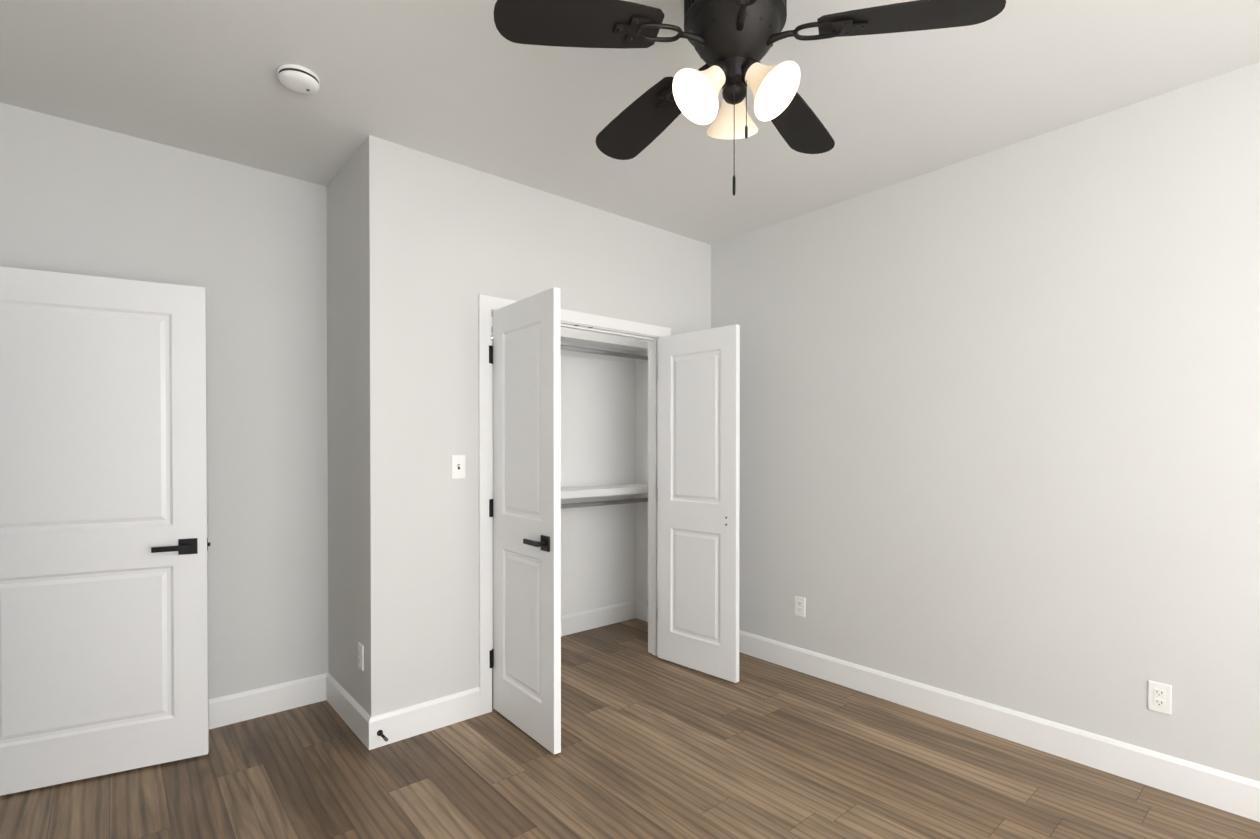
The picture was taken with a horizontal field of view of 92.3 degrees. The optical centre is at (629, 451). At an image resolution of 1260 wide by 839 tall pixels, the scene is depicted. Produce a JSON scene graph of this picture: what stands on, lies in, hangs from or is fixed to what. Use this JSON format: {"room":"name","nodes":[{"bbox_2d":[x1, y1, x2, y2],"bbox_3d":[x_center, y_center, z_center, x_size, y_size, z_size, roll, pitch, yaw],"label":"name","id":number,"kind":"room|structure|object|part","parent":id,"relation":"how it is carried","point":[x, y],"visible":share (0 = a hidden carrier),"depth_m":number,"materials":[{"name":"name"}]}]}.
{"room":"empty bedroom","nodes":[
{"label":"empty bedroom","id":0,"kind":"room"},
{"bbox_2d":[0,102,327,698],"bbox_3d":[-1.388,-0.045,3.569,3.755,2.740,0.198,0,1,-41],"label":"wall","id":1,"kind":"structure","parent":0,"point":[245,246],"depth_m":2.97,"materials":[{"name":"paint"}]},
{"bbox_2d":[209,673,324,728],"bbox_3d":[-2.131,1.262,2.794,1.373,0.140,0.027,0,1,-41],"label":"baseboard","id":2,"kind":"structure","parent":1,"relation":"attached to","point":[250,704],"depth_m":3.05,"materials":[{"name":"white wood"}]},
{"bbox_2d":[492,600,636,648],"bbox_3d":[-0.764,1.251,4.084,2.152,0.140,0.015,0,1,-41],"label":"baseboard","id":3,"kind":"structure","parent":1,"relation":"attached to","point":[607,615],"depth_m":4.52,"materials":[{"name":"white wood"}]},
{"bbox_2d":[326,145,362,707],"bbox_3d":[-1.411,-0.041,3.086,0.115,2.740,0.671,0,1,-41],"label":"wall","id":4,"kind":"structure","parent":0,"point":[344,419],"depth_m":2.99,"materials":[{"name":"paint"}]},
{"bbox_2d":[325,673,376,749],"bbox_3d":[-1.381,1.260,2.963,0.015,0.140,0.691,0,1,-41],"label":"baseboard","id":5,"kind":"structure","parent":4,"relation":"attached to","point":[359,721],"depth_m":2.89,"materials":[{"name":"white wood"}]},
{"bbox_2d":[358,642,363,670],"bbox_3d":[-1.254,0.956,2.818,0.008,0.115,0.070,0,1,-41],"label":"outlet","id":6,"kind":"object","parent":4,"relation":"attached to","point":[361,656],"visible":1,"depth_m":2.81,"materials":[{"name":"white plastic"}]},
{"bbox_2d":[361,135,710,716],"bbox_3d":[-0.339,-0.044,3.489,2.267,2.740,0.115,0,1,-41],"label":"wall","id":7,"kind":"structure","parent":0,"point":[445,243],"depth_m":2.92,"materials":[{"name":"paint"}]},
{"bbox_2d":[377,687,479,747],"bbox_3d":[-0.955,1.261,2.885,0.517,0.140,0.015,0,1,-41],"label":"baseboard","id":8,"kind":"structure","parent":7,"relation":"attached to","point":[410,721],"depth_m":2.87,"materials":[{"name":"white wood"}]},
{"bbox_2d":[377,730,387,741],"bbox_3d":[-1.098,1.268,2.694,0.026,0.025,0.088,0,1,-41],"label":"door stop","id":9,"kind":"object","parent":8,"relation":"attached to","point":[383,736],"visible":1,"depth_m":2.70,"materials":[{"name":"metal"}]},
{"bbox_2d":[452,455,464,478],"bbox_3d":[-0.839,0.077,2.973,0.070,0.115,0.016,0,1,-41],"label":"light switch","id":10,"kind":"object","parent":7,"relation":"attached to","point":[458,466],"visible":1,"depth_m":2.97,"materials":[{"name":"white plastic"}]},
{"bbox_2d":[491,287,560,753],"bbox_3d":[-0.524,0.304,2.861,0.087,2.030,0.607,0,1,-38],"label":"closet door","id":11,"kind":"structure","parent":7,"relation":"in","point":[526,509],"depth_m":2.81,"materials":[{"name":"white wood"}]},
{"bbox_2d":[491,316,647,630],"bbox_3d":[-0.551,-0.047,3.824,2.152,2.740,0.671,0,1,-41],"label":"closet interior","id":12,"kind":"object","parent":7,"relation":"in","point":[604,441],"depth_m":4.56,"materials":[{"name":"white paint"}]},
{"bbox_2d":[491,318,647,362],"bbox_3d":[-0.664,-0.643,3.951,2.152,0.300,0.324,0,1,-41],"label":"closet shelf","id":13,"kind":"object","parent":12,"relation":"attached to","point":[586,345],"visible":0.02,"depth_m":4.33,"materials":[{"name":"white wood"}]},
{"bbox_3d":[-0.667,-0.715,3.954,2.114,0.106,0.255,0,1,-41],"label":"rod","id":14,"kind":"part","parent":13,"relation":"part of","materials":[{"name":"silver metal"}]},
{"bbox_2d":[492,484,647,508],"bbox_3d":[-0.664,0.412,3.960,2.152,0.300,0.324,0,1,-41],"label":"closet shelf","id":15,"kind":"object","parent":12,"relation":"attached to","point":[639,492],"visible":0.1,"depth_m":4.29,"materials":[{"name":"white wood"}]},
{"bbox_3d":[-0.667,0.340,3.962,2.114,0.106,0.255,0,1,-41],"label":"rod","id":16,"kind":"part","parent":15,"relation":"part of","materials":[{"name":"silver metal"}]},
{"bbox_2d":[478,294,670,714],"bbox_3d":[-0.292,0.268,3.530,1.340,2.115,0.148,0,1,-41],"label":"trim","id":17,"kind":"structure","parent":7,"relation":"attached to","point":[570,319],"depth_m":3.08,"materials":[{"name":"white wood"}]},
{"bbox_2d":[658,324,739,682],"bbox_3d":[0.413,0.297,3.667,0.607,2.030,0.087,0,1,45],"label":"closet door","id":18,"kind":"structure","parent":7,"relation":"in","point":[698,479],"depth_m":3.61,"materials":[{"name":"white wood"}]},
{"bbox_2d":[0,618,1259,838],"bbox_3d":[-0.149,1.395,1.150,5.273,0.100,5.500,0,1,-41],"label":"floor","id":19,"kind":"structure","parent":0,"point":[656,748],"depth_m":2.45,"materials":[{"name":"brown wood"}]},
{"bbox_2d":[0,0,1259,244],"bbox_3d":[-0.149,-1.445,1.127,5.273,0.100,5.500,0,1,-41],"label":"ceiling","id":20,"kind":"structure","parent":0,"point":[464,82],"depth_m":2.33,"materials":[{"name":"paint"}]},
{"bbox_2d":[277,64,319,94],"bbox_3d":[-1.236,-1.382,2.261,0.140,0.044,0.140,0,1,-41],"label":"smoke detector","id":21,"kind":"object","parent":20,"relation":"attached to","point":[295,78],"visible":1,"depth_m":2.23,"materials":[{"name":"white plastic"}]},
{"bbox_2d":[493,0,1005,195],"bbox_3d":[0.282,-1.048,1.741,1.265,0.703,1.244,0,1,-41],"label":"ceiling fan","id":22,"kind":"object","parent":20,"relation":"hanging from","point":[731,41],"visible":1,"depth_m":1.64,"materials":[{"name":"brown metal"}]},
{"bbox_3d":[-0.128,-1.115,1.577,0.428,0.071,0.275,0,1,-41],"label":"blade","id":23,"kind":"part","parent":22,"relation":"part of","materials":[{"name":"black wood"}]},
{"bbox_3d":[0.047,-1.119,2.068,0.177,0.071,0.441,0,1,-41],"label":"blade","id":24,"kind":"part","parent":22,"relation":"part of","materials":[{"name":"black wood"}]},
{"bbox_3d":[0.190,-0.988,1.663,0.151,0.152,0.150,0,1,-41],"label":"lamp shade","id":25,"kind":"part","parent":22,"relation":"part of","materials":[{"name":"beige glass"}]},
{"bbox_3d":[0.211,-1.006,1.668,0.071,0.075,0.058,0,1,-41],"label":"bulb","id":26,"kind":"part","parent":22,"relation":"part of","materials":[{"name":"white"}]},
{"bbox_2d":[710,60,729,85],"bbox_3d":[0.249,-1.049,1.683,0.061,0.059,0.063,0,1,-41],"label":"socket","id":27,"kind":"object","parent":22,"relation":"attached to","point":[721,68],"depth_m":1.66,"materials":[{"name":"brown metal"}]},
{"bbox_3d":[0.306,-0.990,1.821,0.146,0.152,0.144,0,1,-41],"label":"lamp shade","id":28,"kind":"part","parent":22,"relation":"part of","materials":[{"name":"beige glass"}]},
{"bbox_3d":[0.294,-1.189,1.700,0.284,0.421,0.284,0,1,-41],"label":"motor","id":29,"kind":"part","parent":22,"relation":"part of","materials":[{"name":"brown metal"}]},
{"bbox_3d":[0.302,-0.879,1.660,0.056,0.366,0.029,0,1,-41],"label":"chain","id":30,"kind":"part","parent":22,"relation":"part of","materials":[{"name":"black metal"}]},
{"bbox_2d":[741,58,760,83],"bbox_3d":[0.334,-1.049,1.673,0.062,0.059,0.061,0,1,-41],"label":"socket","id":31,"kind":"object","parent":22,"relation":"attached to","point":[750,67],"depth_m":1.65,"materials":[{"name":"brown metal"}]},
{"bbox_3d":[0.366,-1.006,1.649,0.058,0.075,0.072,0,1,-41],"label":"bulb","id":32,"kind":"part","parent":22,"relation":"part of","materials":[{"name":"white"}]},
{"bbox_3d":[0.384,-0.988,1.640,0.152,0.152,0.151,0,1,-41],"label":"lamp shade","id":33,"kind":"part","parent":22,"relation":"part of","materials":[{"name":"beige glass"}]},
{"bbox_3d":[0.555,-1.119,2.057,0.439,0.071,0.215,0,1,-41],"label":"blade","id":34,"kind":"part","parent":22,"relation":"part of","materials":[{"name":"black wood"}]},
{"bbox_3d":[0.710,-1.115,1.560,0.309,0.071,0.412,0,1,-41],"label":"blade","id":35,"kind":"part","parent":22,"relation":"part of","materials":[{"name":"black wood"}]},
{"bbox_2d":[711,62,1259,781],"bbox_3d":[1.807,-0.039,2.819,0.115,2.740,5.500,0,1,-41],"label":"wall","id":36,"kind":"structure","parent":0,"point":[1001,426],"depth_m":2.72,"materials":[{"name":"paint"}]},
{"bbox_2d":[637,600,647,621],"bbox_3d":[0.266,1.247,4.525,0.015,0.140,0.651,0,1,-41],"label":"baseboard","id":37,"kind":"structure","parent":36,"relation":"attached to","point":[642,607],"depth_m":4.71,"materials":[{"name":"white wood"}]},
{"bbox_2d":[795,596,804,616],"bbox_3d":[1.023,0.934,3.646,0.008,0.115,0.070,0,1,-41],"label":"electrical outlet","id":38,"kind":"object","parent":36,"relation":"attached to","point":[799,606],"visible":1,"depth_m":3.64,"materials":[{"name":"white plastic"}]},
{"bbox_2d":[739,630,1259,821],"bbox_3d":[2.014,1.264,2.489,0.015,0.140,4.484,0,1,-41],"label":"baseboard","id":39,"kind":"structure","parent":36,"relation":"attached to","point":[1225,791],"depth_m":2.71,"materials":[{"name":"white wood"}]},
{"bbox_2d":[1148,680,1171,714],"bbox_3d":[2.096,0.975,2.397,0.008,0.115,0.070,0,1,-41],"label":"electrical outlet","id":40,"kind":"object","parent":36,"relation":"attached to","point":[1159,697],"visible":1,"depth_m":2.39,"materials":[{"name":"white plastic"}]},
{"bbox_3d":[-0.977,-0.018,0.297,0.115,2.740,5.302,0,1,-41],"label":"wall","id":41,"kind":"structure","parent":0,"visible":0},
{"bbox_2d":[0,266,209,795],"bbox_3d":[-2.204,0.307,2.453,0.831,2.030,0.135,0,1,-28],"label":"room door","id":42,"kind":"structure","parent":41,"relation":"in","point":[104,648],"depth_m":2.46,"materials":[{"name":"white wood"}]}
]}

